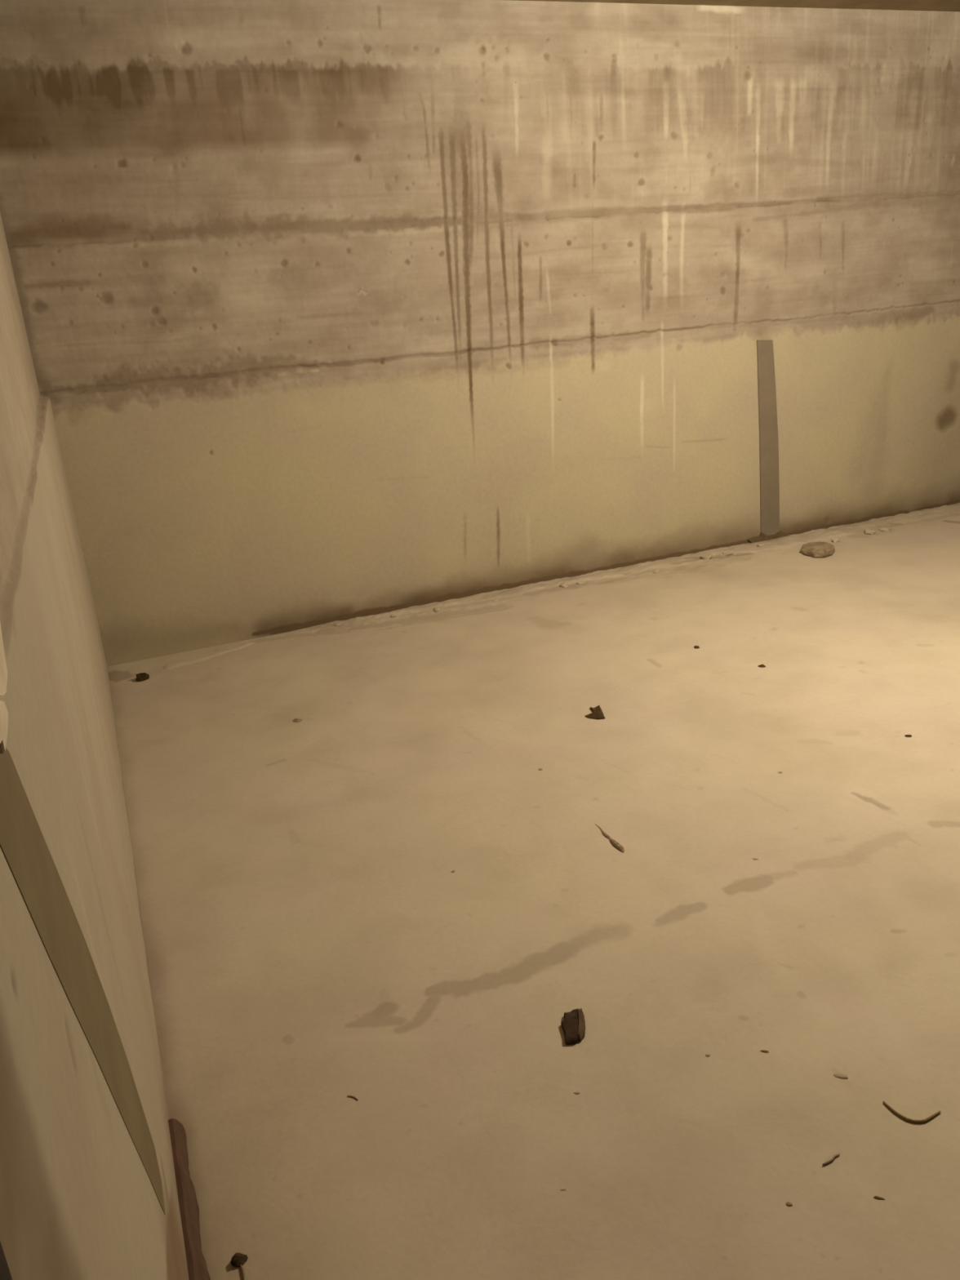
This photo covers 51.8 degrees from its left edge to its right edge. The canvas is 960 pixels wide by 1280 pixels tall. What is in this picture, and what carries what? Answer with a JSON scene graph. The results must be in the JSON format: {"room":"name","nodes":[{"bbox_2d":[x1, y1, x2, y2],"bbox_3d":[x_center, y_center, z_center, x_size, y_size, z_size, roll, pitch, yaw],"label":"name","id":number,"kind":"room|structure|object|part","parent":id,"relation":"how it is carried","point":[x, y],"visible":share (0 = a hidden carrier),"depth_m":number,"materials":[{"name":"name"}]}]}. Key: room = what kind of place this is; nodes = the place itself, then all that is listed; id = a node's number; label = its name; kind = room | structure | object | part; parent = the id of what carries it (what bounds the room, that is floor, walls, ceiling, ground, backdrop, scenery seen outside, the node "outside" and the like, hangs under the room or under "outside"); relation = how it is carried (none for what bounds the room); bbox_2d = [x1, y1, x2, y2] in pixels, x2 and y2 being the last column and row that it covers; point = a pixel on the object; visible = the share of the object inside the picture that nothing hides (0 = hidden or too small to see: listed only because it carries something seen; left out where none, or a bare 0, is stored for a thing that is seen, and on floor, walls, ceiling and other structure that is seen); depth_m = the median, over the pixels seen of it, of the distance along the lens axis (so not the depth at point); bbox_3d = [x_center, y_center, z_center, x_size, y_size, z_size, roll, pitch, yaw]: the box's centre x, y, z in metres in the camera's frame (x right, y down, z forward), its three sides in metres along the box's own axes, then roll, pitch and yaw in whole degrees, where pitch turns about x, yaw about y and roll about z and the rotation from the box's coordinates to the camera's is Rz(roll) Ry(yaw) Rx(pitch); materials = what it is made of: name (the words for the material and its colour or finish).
{"room":"basement","nodes":[
{"label":"basement","id":0,"kind":"room"},
{"bbox_2d":[0,212,189,1279],"bbox_3d":[-0.036,0.175,-0.109,0.032,2.420,8.500,-12,20,-19],"label":"wall","id":1,"kind":"structure","parent":0,"point":[78,1199],"depth_m":1.00,"materials":[{"name":"paint"}]},
{"bbox_2d":[0,622,7,697],"bbox_3d":[-0.303,0.015,0.600,0.015,0.059,0.177,-12,20,-19],"label":"flake","id":2,"kind":"object","parent":1,"relation":"attached to","point":[3,669],"visible":1,"depth_m":0.64,"materials":[{"name":"beige paint"}]},
{"bbox_2d":[0,700,8,754],"bbox_3d":[-0.288,0.047,0.574,0.013,0.048,0.129,-12,20,-19],"label":"flake","id":3,"kind":"object","parent":1,"relation":"attached to","point":[3,711],"visible":1,"depth_m":0.60,"materials":[{"name":"beige paint"}]},
{"bbox_2d":[0,747,164,1213],"bbox_3d":[-0.342,0.381,0.899,0.005,0.793,0.530,-12,20,-19],"label":"wall strip","id":4,"kind":"object","parent":1,"relation":"attached to","point":[24,846],"visible":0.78,"depth_m":0.78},
{"bbox_2d":[0,0,959,666],"bbox_3d":[2.066,-1.775,4.977,8.030,2.420,0.017,-12,20,-19],"label":"wall","id":5,"kind":"structure","parent":0,"point":[332,310],"depth_m":4.18,"materials":[{"name":"concrete"}]},
{"bbox_2d":[747,340,788,542],"bbox_3d":[1.451,-0.988,4.954,0.252,1.003,0.020,-12,20,-19],"label":"wall strip","id":6,"kind":"object","parent":5,"relation":"attached to","point":[767,408],"visible":1,"depth_m":4.95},
{"bbox_3d":[1.442,-0.995,4.951,0.160,0.986,0.014,-12,20,-19],"label":"strip panel","id":7,"kind":"part","parent":6,"relation":"part of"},
{"bbox_2d":[107,502,959,1279],"bbox_3d":[3.750,0.527,1.606,8.030,0.017,8.500,-12,20,-19],"label":"floor","id":8,"kind":"structure","parent":0,"point":[313,941],"depth_m":2.18,"materials":[{"name":"beige concrete"}]},
{"bbox_2d":[0,1241,12,1279],"bbox_3d":[-0.156,0.285,0.333,0.006,1.900,0.110,-12,20,-19],"label":"post","id":9,"kind":"object","parent":8,"relation":"on","point":[5,1274],"visible":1,"depth_m":0.36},
{"bbox_2d":[135,672,149,681],"bbox_3d":[-1.314,0.140,3.862,0.044,0.030,0.054,-3,19,6],"label":"pebble","id":10,"kind":"object","parent":8,"relation":"on","point":[140,677],"visible":1,"depth_m":3.85,"materials":[{"name":"black stone"}]},
{"bbox_2d":[168,1118,210,1279],"bbox_3d":[-0.400,0.909,1.408,0.036,0.064,0.645,-12,20,-19],"label":"batten","id":11,"kind":"object","parent":8,"relation":"on","point":[188,1202],"visible":0.71,"depth_m":1.52,"materials":[{"name":"brown wood"}]},
{"bbox_2d":[230,1252,248,1266],"bbox_3d":[-0.355,0.911,1.458,0.022,0.013,0.021,4,21,22],"label":"lump","id":12,"kind":"object","parent":8,"relation":"on","point":[238,1259],"visible":1,"depth_m":1.45,"materials":[{"name":"brown stone"}]},
{"bbox_2d":[240,1264,244,1279],"bbox_3d":[-0.346,0.920,1.440,0.005,0.004,0.034,-12,20,-19],"label":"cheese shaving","id":13,"kind":"object","parent":8,"relation":"on","point":[241,1265],"visible":1,"depth_m":1.44,"materials":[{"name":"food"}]},
{"bbox_2d":[292,718,302,722],"bbox_3d":[-0.620,0.272,3.361,0.034,0.006,0.028,6,22,27],"label":"crumb","id":14,"kind":"object","parent":8,"relation":"on","point":[295,720],"visible":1,"depth_m":3.36,"materials":[{"name":"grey stone"}]},
{"bbox_2d":[332,622,340,626],"bbox_3d":[-0.623,-0.066,4.298,0.033,0.015,0.037,6,22,28],"label":"crumb","id":15,"kind":"object","parent":8,"relation":"on","point":[335,624],"visible":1,"depth_m":4.29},
{"bbox_2d":[433,607,439,611],"bbox_3d":[-0.195,-0.137,4.414,0.032,0.014,0.030,0,20,13],"label":"crumb","id":16,"kind":"object","parent":8,"relation":"on","point":[436,609],"visible":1,"depth_m":4.41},
{"bbox_2d":[559,582,568,587],"bbox_3d":[0.392,-0.257,4.616,0.048,0.018,0.043,-22,26,-40],"label":"crumb","id":17,"kind":"object","parent":8,"relation":"on","point":[563,584],"visible":1,"depth_m":4.61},
{"bbox_2d":[560,1008,586,1044],"bbox_3d":[0.177,0.725,1.863,0.047,0.015,0.088,-5,19,-2],"label":"shard","id":18,"kind":"object","parent":8,"relation":"on","point":[573,1024],"visible":1,"depth_m":1.85},
{"bbox_2d":[576,581,585,585],"bbox_3d":[0.475,-0.267,4.627,0.043,0.015,0.035,-10,20,-15],"label":"crumb","id":19,"kind":"object","parent":8,"relation":"on","point":[580,583],"visible":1,"depth_m":4.62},
{"bbox_2d":[584,705,604,719],"bbox_3d":[0.368,0.236,3.223,0.061,0.011,0.100,-5,19,-2],"label":"chip","id":20,"kind":"object","parent":8,"relation":"on","point":[597,713],"visible":1,"depth_m":3.21,"materials":[{"name":"brown stone"}]},
{"bbox_2d":[595,823,624,853],"bbox_3d":[0.326,0.496,2.494,0.017,0.008,0.156,-11,20,-18],"label":"wood splinter","id":21,"kind":"object","parent":8,"relation":"on","point":[613,842],"visible":1,"depth_m":2.46,"materials":[{"name":"brown wood"}]},
{"bbox_2d":[652,568,660,573],"bbox_3d":[0.841,-0.331,4.727,0.036,0.015,0.036,-10,20,-15],"label":"crumb","id":22,"kind":"object","parent":8,"relation":"on","point":[656,571],"visible":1,"depth_m":4.72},
{"bbox_2d":[700,553,712,559],"bbox_3d":[1.117,-0.411,4.884,0.061,0.024,0.053,10,24,36],"label":"crumb","id":23,"kind":"object","parent":8,"relation":"on","point":[705,556],"visible":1,"depth_m":4.87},
{"bbox_2d":[722,550,733,555],"bbox_3d":[1.234,-0.435,4.921,0.056,0.019,0.045,0,20,14],"label":"crumb","id":24,"kind":"object","parent":8,"relation":"on","point":[727,552],"visible":1,"depth_m":4.92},
{"bbox_2d":[756,543,764,546],"bbox_3d":[1.417,-0.477,4.995,0.041,0.016,0.047,12,25,39],"label":"crumb","id":25,"kind":"object","parent":8,"relation":"on","point":[760,544],"visible":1,"depth_m":4.98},
{"bbox_2d":[785,1201,792,1205],"bbox_3d":[0.462,0.843,1.479,0.010,0.003,0.008,-5,19,-1],"label":"grit","id":26,"kind":"object","parent":8,"relation":"on","point":[788,1203],"visible":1,"depth_m":1.48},
{"bbox_2d":[800,541,835,558],"bbox_3d":[1.649,-0.460,4.853,0.159,0.053,0.275,-3,19,3],"label":"flat stone","id":27,"kind":"object","parent":8,"relation":"on","point":[816,549],"visible":1,"depth_m":4.76,"materials":[{"name":"beige stone"}]},
{"bbox_2d":[822,1153,839,1165],"bbox_3d":[0.548,0.811,1.544,0.037,0.004,0.006,-16,22,-30],"label":"twig","id":28,"kind":"object","parent":8,"relation":"on","point":[833,1157],"visible":1,"depth_m":1.54,"materials":[{"name":"brown wood"}]},
{"bbox_2d":[831,537,839,542],"bbox_3d":[1.794,-0.505,4.994,0.040,0.022,0.044,14,27,43],"label":"lump","id":29,"kind":"object","parent":8,"relation":"on","point":[833,540],"visible":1,"depth_m":4.98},
{"bbox_2d":[833,1073,848,1079],"bbox_3d":[0.622,0.751,1.704,0.024,0.003,0.011,3,21,21],"label":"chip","id":30,"kind":"object","parent":8,"relation":"on","point":[837,1075],"visible":1,"depth_m":1.70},
{"bbox_2d":[863,528,875,534],"bbox_3d":[2.016,-0.562,5.112,0.056,0.025,0.075,-1,20,11],"label":"crumb","id":31,"kind":"object","parent":8,"relation":"on","point":[868,531],"visible":1,"depth_m":5.09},
{"bbox_2d":[873,1195,884,1199],"bbox_3d":[0.596,0.832,1.477,0.018,0.004,0.006,4,21,24],"label":"chip","id":32,"kind":"object","parent":8,"relation":"on","point":[874,1197],"visible":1,"depth_m":1.48,"materials":[{"name":"wood"}]},
{"bbox_2d":[879,527,892,531],"bbox_3d":[2.107,-0.575,5.139,0.064,0.020,0.050,-3,19,6],"label":"crumb","id":33,"kind":"object","parent":8,"relation":"on","point":[882,529],"visible":1,"depth_m":5.13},
{"bbox_2d":[882,1101,940,1123],"bbox_3d":[0.705,0.774,1.615,0.088,0.005,0.035,2,20,19],"label":"wire","id":34,"kind":"object","parent":8,"relation":"on","point":[913,1121],"visible":1,"depth_m":1.61,"materials":[{"name":"black metal"}]},
{"bbox_2d":[513,0,959,11],"bbox_3d":[3.519,-1.798,0.803,8.300,0.150,8.750,-12,20,-19],"label":"ceiling","id":35,"kind":"structure","parent":0,"point":[900,5],"depth_m":4.34,"materials":[{"name":"concrete"}]}
]}

